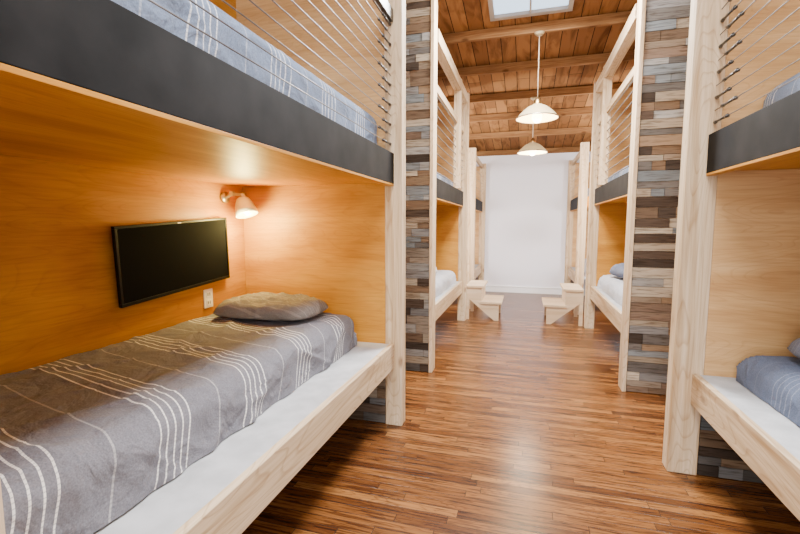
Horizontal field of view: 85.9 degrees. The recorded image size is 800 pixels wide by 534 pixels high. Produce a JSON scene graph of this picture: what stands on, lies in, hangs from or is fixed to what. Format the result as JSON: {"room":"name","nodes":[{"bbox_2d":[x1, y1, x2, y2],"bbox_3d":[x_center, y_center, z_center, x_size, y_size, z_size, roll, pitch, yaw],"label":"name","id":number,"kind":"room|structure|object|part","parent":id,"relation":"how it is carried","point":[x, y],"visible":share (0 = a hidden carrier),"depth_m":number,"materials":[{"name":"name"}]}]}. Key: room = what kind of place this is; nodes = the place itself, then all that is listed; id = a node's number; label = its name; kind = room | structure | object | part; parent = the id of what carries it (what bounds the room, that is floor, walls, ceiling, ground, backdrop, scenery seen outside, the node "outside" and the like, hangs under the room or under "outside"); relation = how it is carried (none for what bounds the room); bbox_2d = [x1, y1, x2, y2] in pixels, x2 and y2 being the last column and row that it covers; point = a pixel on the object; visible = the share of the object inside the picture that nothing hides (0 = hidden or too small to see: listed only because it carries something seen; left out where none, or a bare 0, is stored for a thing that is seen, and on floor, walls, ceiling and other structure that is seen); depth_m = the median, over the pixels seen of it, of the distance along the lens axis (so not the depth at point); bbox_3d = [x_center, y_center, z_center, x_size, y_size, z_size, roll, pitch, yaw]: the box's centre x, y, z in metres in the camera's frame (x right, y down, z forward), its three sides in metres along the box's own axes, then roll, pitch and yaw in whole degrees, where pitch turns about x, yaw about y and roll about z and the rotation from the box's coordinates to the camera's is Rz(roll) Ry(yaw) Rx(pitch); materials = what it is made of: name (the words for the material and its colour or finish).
{"room":"dormitory","nodes":[
{"label":"dormitory","id":0,"kind":"room"},
{"bbox_2d":[242,291,799,533],"bbox_3d":[0.879,1.048,3.142,4.060,0.100,10.900,2,6,16],"label":"floor","id":1,"kind":"structure","parent":0,"point":[521,423],"depth_m":2.40,"materials":[{"name":"brown wood"}]},
{"bbox_2d":[0,0,405,533],"bbox_3d":[-0.846,-0.524,1.757,1.160,3.300,2.335,2,6,16],"label":"bunk bed","id":2,"kind":"object","parent":1,"relation":"on","point":[109,117],"visible":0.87,"depth_m":1.79,"materials":[{"name":"brown wood"}]},
{"bbox_3d":[-0.655,-0.405,0.539,0.110,3.300,0.090,2,6,16],"label":"post","id":3,"kind":"part","parent":2,"relation":"part of","materials":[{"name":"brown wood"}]},
{"bbox_3d":[-1.394,-0.515,1.918,0.020,3.250,2.335,2,6,16],"label":"panel","id":4,"kind":"part","parent":2,"relation":"part of","materials":[{"name":"orange wood"}]},
{"bbox_2d":[111,217,229,307],"bbox_3d":[-1.231,-0.059,2.399,0.050,0.444,0.815,2,6,16],"label":"television","id":5,"kind":"object","parent":2,"relation":"attached to","point":[152,261],"visible":1,"depth_m":2.30,"materials":[{"name":"black plastic"}]},
{"bbox_3d":[-0.352,-0.502,1.615,0.030,0.185,2.151,2,6,16],"label":"rail","id":6,"kind":"part","parent":2,"relation":"part of","materials":[{"name":"metal"}]},
{"bbox_2d":[203,288,212,308],"bbox_3d":[-1.183,0.194,2.659,0.010,0.115,0.075,2,6,16],"label":"wall outlet","id":7,"kind":"object","parent":2,"relation":"attached to","point":[208,293],"visible":1,"depth_m":2.65,"materials":[{"name":"white plastic"}]},
{"bbox_2d":[220,191,257,218],"bbox_3d":[-1.024,-0.398,2.767,0.222,0.174,0.140,2,6,16],"label":"reading lamp","id":8,"kind":"object","parent":2,"relation":"attached to","point":[244,207],"visible":1,"depth_m":2.74,"materials":[{"name":"silver metal"}]},
{"bbox_3d":[-1.054,-0.459,2.758,0.137,0.050,0.035,0,6,1],"label":"arm","id":9,"kind":"part","parent":8,"relation":"part of","materials":[{"name":"silver metal"}]},
{"bbox_3d":[-0.986,-0.382,2.757,0.142,0.145,0.140,2,6,16],"label":"lamp shade","id":10,"kind":"part","parent":8,"relation":"part of","materials":[{"name":"white metal"}]},
{"bbox_3d":[-0.352,0.670,1.730,0.030,0.159,2.151,2,6,16],"label":"rail","id":11,"kind":"part","parent":2,"relation":"part of","materials":[{"name":"brown wood"}]},
{"bbox_3d":[-0.585,-1.399,2.733,1.028,1.649,0.020,2,6,16],"label":"panel","id":12,"kind":"part","parent":2,"relation":"part of","materials":[{"name":"beige wood"}]},
{"bbox_3d":[-0.585,0.040,2.874,1.028,1.240,0.020,2,6,16],"label":"panel","id":13,"kind":"part","parent":2,"relation":"part of","materials":[{"name":"orange wood"}]},
{"bbox_3d":[-0.358,-1.391,1.530,0.038,0.070,2.151,2,6,16],"label":"guard rail","id":14,"kind":"part","parent":2,"relation":"part of","materials":[{"name":"metal"}]},
{"bbox_3d":[-0.029,-0.615,2.684,0.110,3.300,0.090,2,6,16],"label":"post","id":15,"kind":"part","parent":2,"relation":"part of","materials":[{"name":"brown wood"}]},
{"bbox_3d":[-0.969,0.496,1.849,0.780,0.169,1.900,2,6,16],"label":"mattress","id":16,"kind":"object","parent":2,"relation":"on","visible":0},
{"bbox_2d":[0,312,356,533],"bbox_3d":[-0.968,0.461,1.845,0.916,0.237,2.020,2,6,16],"label":"blanket","id":17,"kind":"object","parent":16,"relation":"on","point":[85,437],"visible":0.9,"depth_m":1.37,"materials":[{"name":"grey fabric"}]},
{"bbox_2d":[213,292,327,320],"bbox_3d":[-0.746,0.221,2.520,0.606,0.125,0.413,2,6,16],"label":"pillow","id":18,"kind":"object","parent":17,"relation":"on","point":[282,306],"visible":1,"depth_m":2.37,"materials":[{"name":"grey fabric"}]},
{"bbox_3d":[-0.903,-0.690,1.744,0.900,0.217,1.960,2,6,16],"label":"mattress","id":19,"kind":"object","parent":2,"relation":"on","visible":0},
{"bbox_2d":[111,0,376,143],"bbox_3d":[-0.900,-0.722,1.743,1.014,0.276,2.079,2,6,16],"label":"blanket","id":20,"kind":"object","parent":19,"relation":"on","point":[186,10],"visible":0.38,"depth_m":1.40,"materials":[{"name":"grey fabric"}]},
{"bbox_2d":[405,0,437,372],"bbox_3d":[-0.231,-0.728,3.845,1.102,3.294,0.142,2,6,16],"label":"pillar","id":21,"kind":"structure","parent":1,"relation":"on","point":[421,15],"depth_m":3.67,"materials":[{"name":"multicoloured wood"}]},
{"bbox_3d":[0.285,-0.713,3.696,0.029,3.294,0.142,2,6,16],"label":"edge trim","id":22,"kind":"part","parent":21,"relation":"part of","materials":[{"name":"brown wood"}]},
{"bbox_2d":[435,29,469,320],"bbox_3d":[0.066,-0.684,4.926,1.145,3.000,2.120,2,6,16],"label":"bunk bed","id":23,"kind":"object","parent":1,"relation":"on","point":[452,117],"visible":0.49,"depth_m":5.65,"materials":[{"name":"brown wood"}]},
{"bbox_3d":[0.297,-1.524,5.801,1.013,1.299,0.020,2,6,16],"label":"panel","id":24,"kind":"part","parent":23,"relation":"part of","materials":[{"name":"beige wood"}]},
{"bbox_3d":[0.297,-0.259,5.925,1.013,1.240,0.020,2,6,16],"label":"panel","id":25,"kind":"part","parent":23,"relation":"part of","materials":[{"name":"orange wood"}]},
{"bbox_3d":[0.554,0.360,4.886,0.030,0.159,1.936,2,6,16],"label":"rail","id":26,"kind":"part","parent":23,"relation":"part of","materials":[{"name":"brown wood"}]},
{"bbox_3d":[0.554,-0.812,4.771,0.030,0.185,1.936,2,6,16],"label":"rail","id":27,"kind":"part","parent":23,"relation":"part of","materials":[{"name":"metal"}]},
{"bbox_3d":[0.548,-1.700,4.685,0.038,0.070,1.936,2,6,16],"label":"guard rail","id":28,"kind":"part","parent":23,"relation":"part of","materials":[{"name":"brown wood"}]},
{"bbox_3d":[0.688,-1.575,5.122,0.086,1.265,0.070,2,6,16],"label":"post","id":29,"kind":"part","parent":23,"relation":"part of","materials":[{"name":"brown wood"}]},
{"bbox_3d":[0.847,-0.765,5.752,0.110,3.000,0.090,2,6,16],"label":"post","id":30,"kind":"part","parent":23,"relation":"part of","materials":[{"name":"brown wood"}]},
{"bbox_3d":[0.017,0.216,5.013,0.900,0.109,1.770,2,6,16],"label":"mattress","id":31,"kind":"object","parent":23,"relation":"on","visible":0},
{"bbox_2d":[435,270,455,297],"bbox_3d":[0.017,0.185,5.006,1.004,0.169,1.869,2,6,16],"label":"blanket","id":32,"kind":"object","parent":31,"relation":"on","point":[444,278],"visible":0.1,"depth_m":5.10,"materials":[{"name":"white fabric"}]},
{"bbox_3d":[-0.003,-0.962,4.903,0.860,0.142,1.770,2,6,16],"label":"mattress","id":33,"kind":"object","parent":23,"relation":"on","visible":0},
{"bbox_2d":[436,172,452,185],"bbox_3d":[-0.004,-0.991,4.898,0.960,0.197,1.873,2,6,16],"label":"blanket","id":34,"kind":"object","parent":33,"relation":"on","point":[438,176],"visible":0.04,"depth_m":5.02,"materials":[{"name":"grey fabric"}]},
{"bbox_2d":[467,148,485,308],"bbox_3d":[0.835,-0.667,7.575,1.150,2.450,1.830,2,6,16],"label":"bunk bed","id":35,"kind":"object","parent":1,"relation":"on","point":[476,174],"visible":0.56,"depth_m":7.46,"materials":[{"name":"brown wood"}]},
{"bbox_3d":[1.091,-0.572,6.599,0.110,2.450,0.090,2,6,16],"label":"post","id":36,"kind":"part","parent":35,"relation":"part of","materials":[{"name":"brown wood"}]},
{"bbox_3d":[1.025,-0.503,8.409,1.018,1.240,0.020,2,6,16],"label":"panel","id":37,"kind":"part","parent":35,"relation":"part of","materials":[{"name":"beige wood"}]},
{"bbox_3d":[1.324,0.103,7.508,0.030,0.159,1.646,2,6,16],"label":"rail","id":38,"kind":"part","parent":35,"relation":"part of","materials":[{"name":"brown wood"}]},
{"bbox_3d":[1.025,-1.519,8.310,1.018,0.799,0.020,2,6,16],"label":"panel","id":39,"kind":"part","parent":35,"relation":"part of","materials":[{"name":"beige wood"}]},
{"bbox_3d":[1.324,-1.069,7.393,0.030,0.185,1.646,2,6,16],"label":"rail","id":40,"kind":"part","parent":35,"relation":"part of","materials":[{"name":"metal"}]},
{"bbox_3d":[1.319,-1.818,7.321,0.038,0.070,1.646,2,6,16],"label":"guard rail","id":41,"kind":"part","parent":35,"relation":"part of","materials":[{"name":"brown wood"}]},
{"bbox_3d":[1.577,-0.735,8.262,0.110,2.450,0.090,2,6,16],"label":"post","id":42,"kind":"part","parent":35,"relation":"part of","materials":[{"name":"brown wood"}]},
{"bbox_2d":[466,280,503,320],"bbox_3d":[1.224,0.465,6.160,0.485,0.472,0.630,2,6,16],"label":"wooden steps","id":43,"kind":"structure","parent":1,"relation":"on","point":[490,305],"depth_m":5.90,"materials":[{"name":"brown wood"}]},
{"bbox_3d":[0.934,0.562,5.960,0.045,0.319,0.028,2,6,16],"label":"leg","id":44,"kind":"part","parent":43,"relation":"part of","materials":[{"name":"brown wood"}]},
{"bbox_3d":[1.092,0.509,6.500,0.045,0.319,0.028,2,6,16],"label":"leg","id":45,"kind":"part","parent":43,"relation":"part of","materials":[{"name":"brown wood"}]},
{"bbox_2d":[542,283,583,325],"bbox_3d":[2.203,0.493,5.877,0.485,0.472,0.630,2,6,16],"label":"wooden steps","id":46,"kind":"structure","parent":1,"relation":"on","point":[572,293],"depth_m":5.62,"materials":[{"name":"brown wood"}]},
{"bbox_3d":[2.494,0.548,6.095,0.045,0.319,0.028,2,6,16],"label":"leg","id":47,"kind":"part","parent":46,"relation":"part of","materials":[{"name":"brown wood"}]},
{"bbox_3d":[2.336,0.601,5.555,0.045,0.319,0.028,2,6,16],"label":"leg","id":48,"kind":"part","parent":46,"relation":"part of","materials":[{"name":"brown wood"}]},
{"bbox_2d":[564,142,590,314],"bbox_3d":[3.355,-0.596,6.846,1.180,2.450,1.830,2,6,16],"label":"bunk bed","id":49,"kind":"object","parent":1,"relation":"on","point":[578,173],"visible":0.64,"depth_m":6.96,"materials":[{"name":"brown wood"}]},
{"bbox_3d":[3.084,-0.692,7.826,0.110,2.450,0.090,2,6,16],"label":"post","id":50,"kind":"part","parent":49,"relation":"part of","materials":[{"name":"brown wood"}]},
{"bbox_3d":[2.851,0.147,7.066,0.030,0.159,1.646,2,6,16],"label":"rail","id":51,"kind":"part","parent":49,"relation":"part of","materials":[{"name":"brown wood"}]},
{"bbox_3d":[2.851,-1.026,6.951,0.030,0.185,1.646,2,6,16],"label":"rail","id":52,"kind":"part","parent":49,"relation":"part of","materials":[{"name":"metal"}]},
{"bbox_3d":[2.857,-1.774,6.876,0.038,0.070,1.646,2,6,16],"label":"guard rail","id":53,"kind":"part","parent":49,"relation":"part of","materials":[{"name":"brown wood"}]},
{"bbox_3d":[3.631,-0.429,7.656,1.048,1.240,0.020,2,6,16],"label":"panel","id":54,"kind":"part","parent":49,"relation":"part of","materials":[{"name":"beige wood"}]},
{"bbox_3d":[2.599,-0.529,6.163,0.110,2.450,0.090,2,6,16],"label":"post","id":55,"kind":"part","parent":49,"relation":"part of","materials":[{"name":"brown wood"}]},
{"bbox_3d":[3.631,-1.445,7.556,1.048,0.799,0.020,2,6,16],"label":"panel","id":56,"kind":"part","parent":49,"relation":"part of","materials":[{"name":"beige wood"}]},
{"bbox_2d":[584,3,637,332],"bbox_3d":[2.606,-0.612,4.191,1.145,3.000,2.120,2,6,16],"label":"bunk bed","id":57,"kind":"object","parent":1,"relation":"on","point":[612,108],"visible":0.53,"depth_m":5.11,"materials":[{"name":"brown wood"}]},
{"bbox_3d":[2.393,-0.721,5.305,0.110,3.000,0.090,2,6,16],"label":"post","id":58,"kind":"part","parent":57,"relation":"part of","materials":[{"name":"brown wood"}]},
{"bbox_3d":[2.234,-1.531,4.676,0.086,1.265,0.070,2,6,16],"label":"post","id":59,"kind":"part","parent":57,"relation":"part of","materials":[{"name":"brown wood"}]},
{"bbox_3d":[2.119,0.405,4.433,0.030,0.159,1.936,2,6,16],"label":"rail","id":60,"kind":"part","parent":57,"relation":"part of","materials":[{"name":"brown wood"}]},
{"bbox_3d":[2.119,-0.767,4.318,0.030,0.185,1.936,2,6,16],"label":"rail","id":61,"kind":"part","parent":57,"relation":"part of","materials":[{"name":"metal"}]},
{"bbox_3d":[2.922,-0.185,5.166,1.013,1.240,0.020,2,6,16],"label":"panel","id":62,"kind":"part","parent":57,"relation":"part of","materials":[{"name":"orange wood"}]},
{"bbox_3d":[2.125,-1.656,4.229,0.038,0.070,1.936,2,6,16],"label":"guard rail","id":63,"kind":"part","parent":57,"relation":"part of","materials":[{"name":"brown wood"}]},
{"bbox_3d":[2.922,-1.450,5.042,1.013,1.299,0.020,2,6,16],"label":"panel","id":64,"kind":"part","parent":57,"relation":"part of","materials":[{"name":"beige wood"}]},
{"bbox_3d":[2.648,0.291,4.252,0.900,0.109,1.770,2,6,16],"label":"mattress","id":65,"kind":"object","parent":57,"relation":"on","visible":0},
{"bbox_2d":[597,274,622,305],"bbox_3d":[2.649,0.260,4.250,1.005,0.168,1.877,2,6,16],"label":"blanket","id":66,"kind":"object","parent":65,"relation":"on","point":[612,285],"visible":0.13,"depth_m":4.59,"materials":[{"name":"white fabric"}]},
{"bbox_2d":[609,263,623,277],"bbox_3d":[2.636,0.032,4.727,0.550,0.182,0.420,0,6,4],"label":"pillow","id":67,"kind":"object","parent":66,"relation":"on","point":[617,270],"visible":0.23,"depth_m":4.70,"materials":[{"name":"grey fabric"}]},
{"bbox_3d":[2.667,-0.886,4.131,0.860,0.142,1.770,2,6,16],"label":"mattress","id":68,"kind":"object","parent":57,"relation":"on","visible":0},
{"bbox_2d":[608,165,628,181],"bbox_3d":[2.668,-0.916,4.126,0.965,0.199,1.867,2,6,16],"label":"blanket","id":69,"kind":"object","parent":68,"relation":"on","point":[626,170],"visible":0.08,"depth_m":4.49,"materials":[{"name":"grey fabric"}]},
{"bbox_2d":[618,0,690,394],"bbox_3d":[2.283,-0.657,3.119,1.102,3.294,0.142,2,6,16],"label":"pillar","id":70,"kind":"structure","parent":1,"relation":"on","point":[662,26],"depth_m":3.19,"materials":[{"name":"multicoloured wood"}]},
{"bbox_3d":[1.768,-0.671,3.268,0.029,3.294,0.142,2,6,16],"label":"edge trim","id":71,"kind":"part","parent":70,"relation":"part of","materials":[{"name":"brown wood"}]},
{"bbox_2d":[662,0,799,520],"bbox_3d":[1.671,-0.446,0.965,1.140,3.300,2.260,2,6,16],"label":"bunk bed","id":72,"kind":"object","parent":1,"relation":"on","point":[736,295],"visible":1,"depth_m":2.06,"materials":[{"name":"brown wood"}]},
{"bbox_3d":[1.492,-0.562,2.141,0.137,3.300,0.090,2,6,16],"label":"post","id":73,"kind":"part","parent":72,"relation":"part of","materials":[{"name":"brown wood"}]},
{"bbox_3d":[1.220,0.721,1.211,0.030,0.159,2.076,2,6,16],"label":"rail","id":74,"kind":"part","parent":72,"relation":"part of","materials":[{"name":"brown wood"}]},
{"bbox_3d":[2.019,0.124,2.018,0.981,1.240,0.020,2,6,16],"label":"panel","id":75,"kind":"part","parent":72,"relation":"part of","materials":[{"name":"beige wood"}]},
{"bbox_3d":[1.220,-0.452,1.096,0.030,0.185,2.076,2,6,16],"label":"rail","id":76,"kind":"part","parent":72,"relation":"part of","materials":[{"name":"metal"}]},
{"bbox_3d":[2.019,-1.315,1.877,0.981,1.649,0.020,2,6,16],"label":"panel","id":77,"kind":"part","parent":72,"relation":"part of","materials":[{"name":"beige wood"}]},
{"bbox_3d":[1.776,0.607,1.032,0.770,0.109,1.870,2,6,16],"label":"mattress","id":78,"kind":"object","parent":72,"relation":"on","visible":0},
{"bbox_2d":[736,355,799,426],"bbox_3d":[1.777,0.576,1.028,0.870,0.166,1.980,2,6,16],"label":"blanket","id":79,"kind":"object","parent":78,"relation":"on","point":[775,380],"visible":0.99,"depth_m":1.83,"materials":[{"name":"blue fabric"}]},
{"bbox_2d":[787,338,799,358],"bbox_3d":[1.950,0.347,1.662,0.620,0.156,0.420,2,6,16],"label":"pillow","id":80,"kind":"object","parent":79,"relation":"on","point":[794,347],"visible":1,"depth_m":1.84,"materials":[{"name":"grey fabric"}]},
{"bbox_3d":[1.780,-0.586,0.914,0.760,0.172,1.870,2,6,16],"label":"mattress","id":81,"kind":"object","parent":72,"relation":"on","visible":0},
{"bbox_2d":[763,72,799,107],"bbox_3d":[1.780,-0.616,0.910,0.867,0.229,1.968,2,6,16],"label":"blanket","id":82,"kind":"object","parent":81,"relation":"on","point":[792,87],"visible":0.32,"depth_m":1.79,"materials":[{"name":"grey fabric"}]},
{"bbox_2d":[475,152,590,288],"bbox_3d":[2.385,-1.647,8.088,4.060,4.300,0.100,2,6,16],"label":"wall","id":83,"kind":"structure","parent":0,"point":[526,211],"depth_m":8.11,"materials":[{"name":"white paint"}]},
{"bbox_2d":[485,285,584,295],"bbox_3d":[2.367,0.437,8.228,3.860,0.125,0.034,2,6,16],"label":"baseboard","id":84,"kind":"structure","parent":83,"relation":"attached to","point":[489,288],"depth_m":8.22,"materials":[{"name":"white wood"}]},
{"bbox_2d":[437,0,637,150],"bbox_3d":[0.879,-2.464,2.798,4.060,1.586,10.900,2,6,16],"label":"ceiling","id":85,"kind":"structure","parent":0,"point":[454,16],"depth_m":4.94,"materials":[{"name":"brown wood"}]},
{"bbox_2d":[469,127,591,139],"bbox_3d":[2.092,-2.182,7.023,3.850,0.092,0.040,2,6,16],"label":"ceiling beam","id":86,"kind":"structure","parent":85,"relation":"attached to","point":[578,130],"depth_m":6.99,"materials":[{"name":"brown wood"}]},
{"bbox_2d":[493,0,568,14],"bbox_3d":[1.060,-2.428,3.465,0.698,0.174,1.168,2,6,16],"label":"window","id":87,"kind":"structure","parent":85,"relation":"attached to","point":[500,6],"depth_m":3.94,"materials":[{"name":"glass"}]},
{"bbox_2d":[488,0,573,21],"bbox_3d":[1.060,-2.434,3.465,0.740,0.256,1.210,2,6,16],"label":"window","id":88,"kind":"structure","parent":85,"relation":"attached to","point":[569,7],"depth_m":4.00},
{"bbox_2d":[469,107,592,121],"bbox_3d":[1.875,-2.217,6.267,3.850,0.092,0.040,2,6,16],"label":"ceiling beam","id":89,"kind":"structure","parent":85,"relation":"attached to","point":[585,110],"depth_m":6.31,"materials":[{"name":"brown wood"}]},
{"bbox_2d":[476,146,590,156],"bbox_3d":[2.364,-2.137,7.967,3.850,0.092,0.040,2,6,16],"label":"ceiling beam","id":90,"kind":"structure","parent":85,"relation":"attached to","point":[559,149],"depth_m":8.01,"materials":[{"name":"brown wood"}]},
{"bbox_2d":[437,83,632,102],"bbox_3d":[1.685,-2.248,5.607,3.850,0.092,0.040,2,6,16],"label":"ceiling beam","id":91,"kind":"structure","parent":85,"relation":"attached to","point":[579,90],"depth_m":5.58,"materials":[{"name":"brown wood"}]},
{"bbox_2d":[517,97,547,155],"bbox_3d":[1.743,-1.834,5.631,0.384,0.737,0.384,2,6,16],"label":"pendant lamp","id":92,"kind":"object","parent":91,"relation":"hanging from","point":[532,148],"visible":0.99,"depth_m":5.59,"materials":[{"name":"white metal"}]},
{"bbox_3d":[1.743,-1.572,5.657,0.376,0.125,0.376,2,6,16],"label":"lamp shade","id":93,"kind":"part","parent":92,"relation":"part of","materials":[{"name":"white metal"}]},
{"bbox_2d":[437,50,634,78],"bbox_3d":[1.473,-2.283,4.871,3.850,0.092,0.040,2,6,16],"label":"ceiling beam","id":94,"kind":"structure","parent":85,"relation":"attached to","point":[630,55],"depth_m":4.84,"materials":[{"name":"brown wood"}]},
{"bbox_2d":[442,11,631,44],"bbox_3d":[1.275,-2.315,4.183,3.850,0.092,0.040,2,6,16],"label":"ceiling beam","id":95,"kind":"structure","parent":85,"relation":"attached to","point":[617,18],"depth_m":4.14,"materials":[{"name":"brown wood"}]},
{"bbox_2d":[516,31,558,123],"bbox_3d":[1.352,-1.847,4.206,0.404,0.846,0.404,2,6,16],"label":"pendant lamp","id":96,"kind":"object","parent":95,"relation":"hanging from","point":[538,112],"visible":1,"depth_m":4.19,"materials":[{"name":"white metal"}]},
{"bbox_3d":[1.352,-1.536,4.237,0.396,0.132,0.396,2,6,16],"label":"lamp shade","id":97,"kind":"part","parent":96,"relation":"part of","materials":[{"name":"white metal"}]},
{"bbox_3d":[1.352,-1.476,4.242,0.101,0.101,0.101,2,6,16],"label":"bulb","id":98,"kind":"part","parent":96,"relation":"part of","materials":[{"name":"white glass"}]},
{"bbox_3d":[1.352,-1.956,4.195,0.008,0.586,0.008,-1,6,-6],"label":"cord","id":99,"kind":"part","parent":96,"relation":"part of","materials":[{"name":"white plastic"}]}
]}

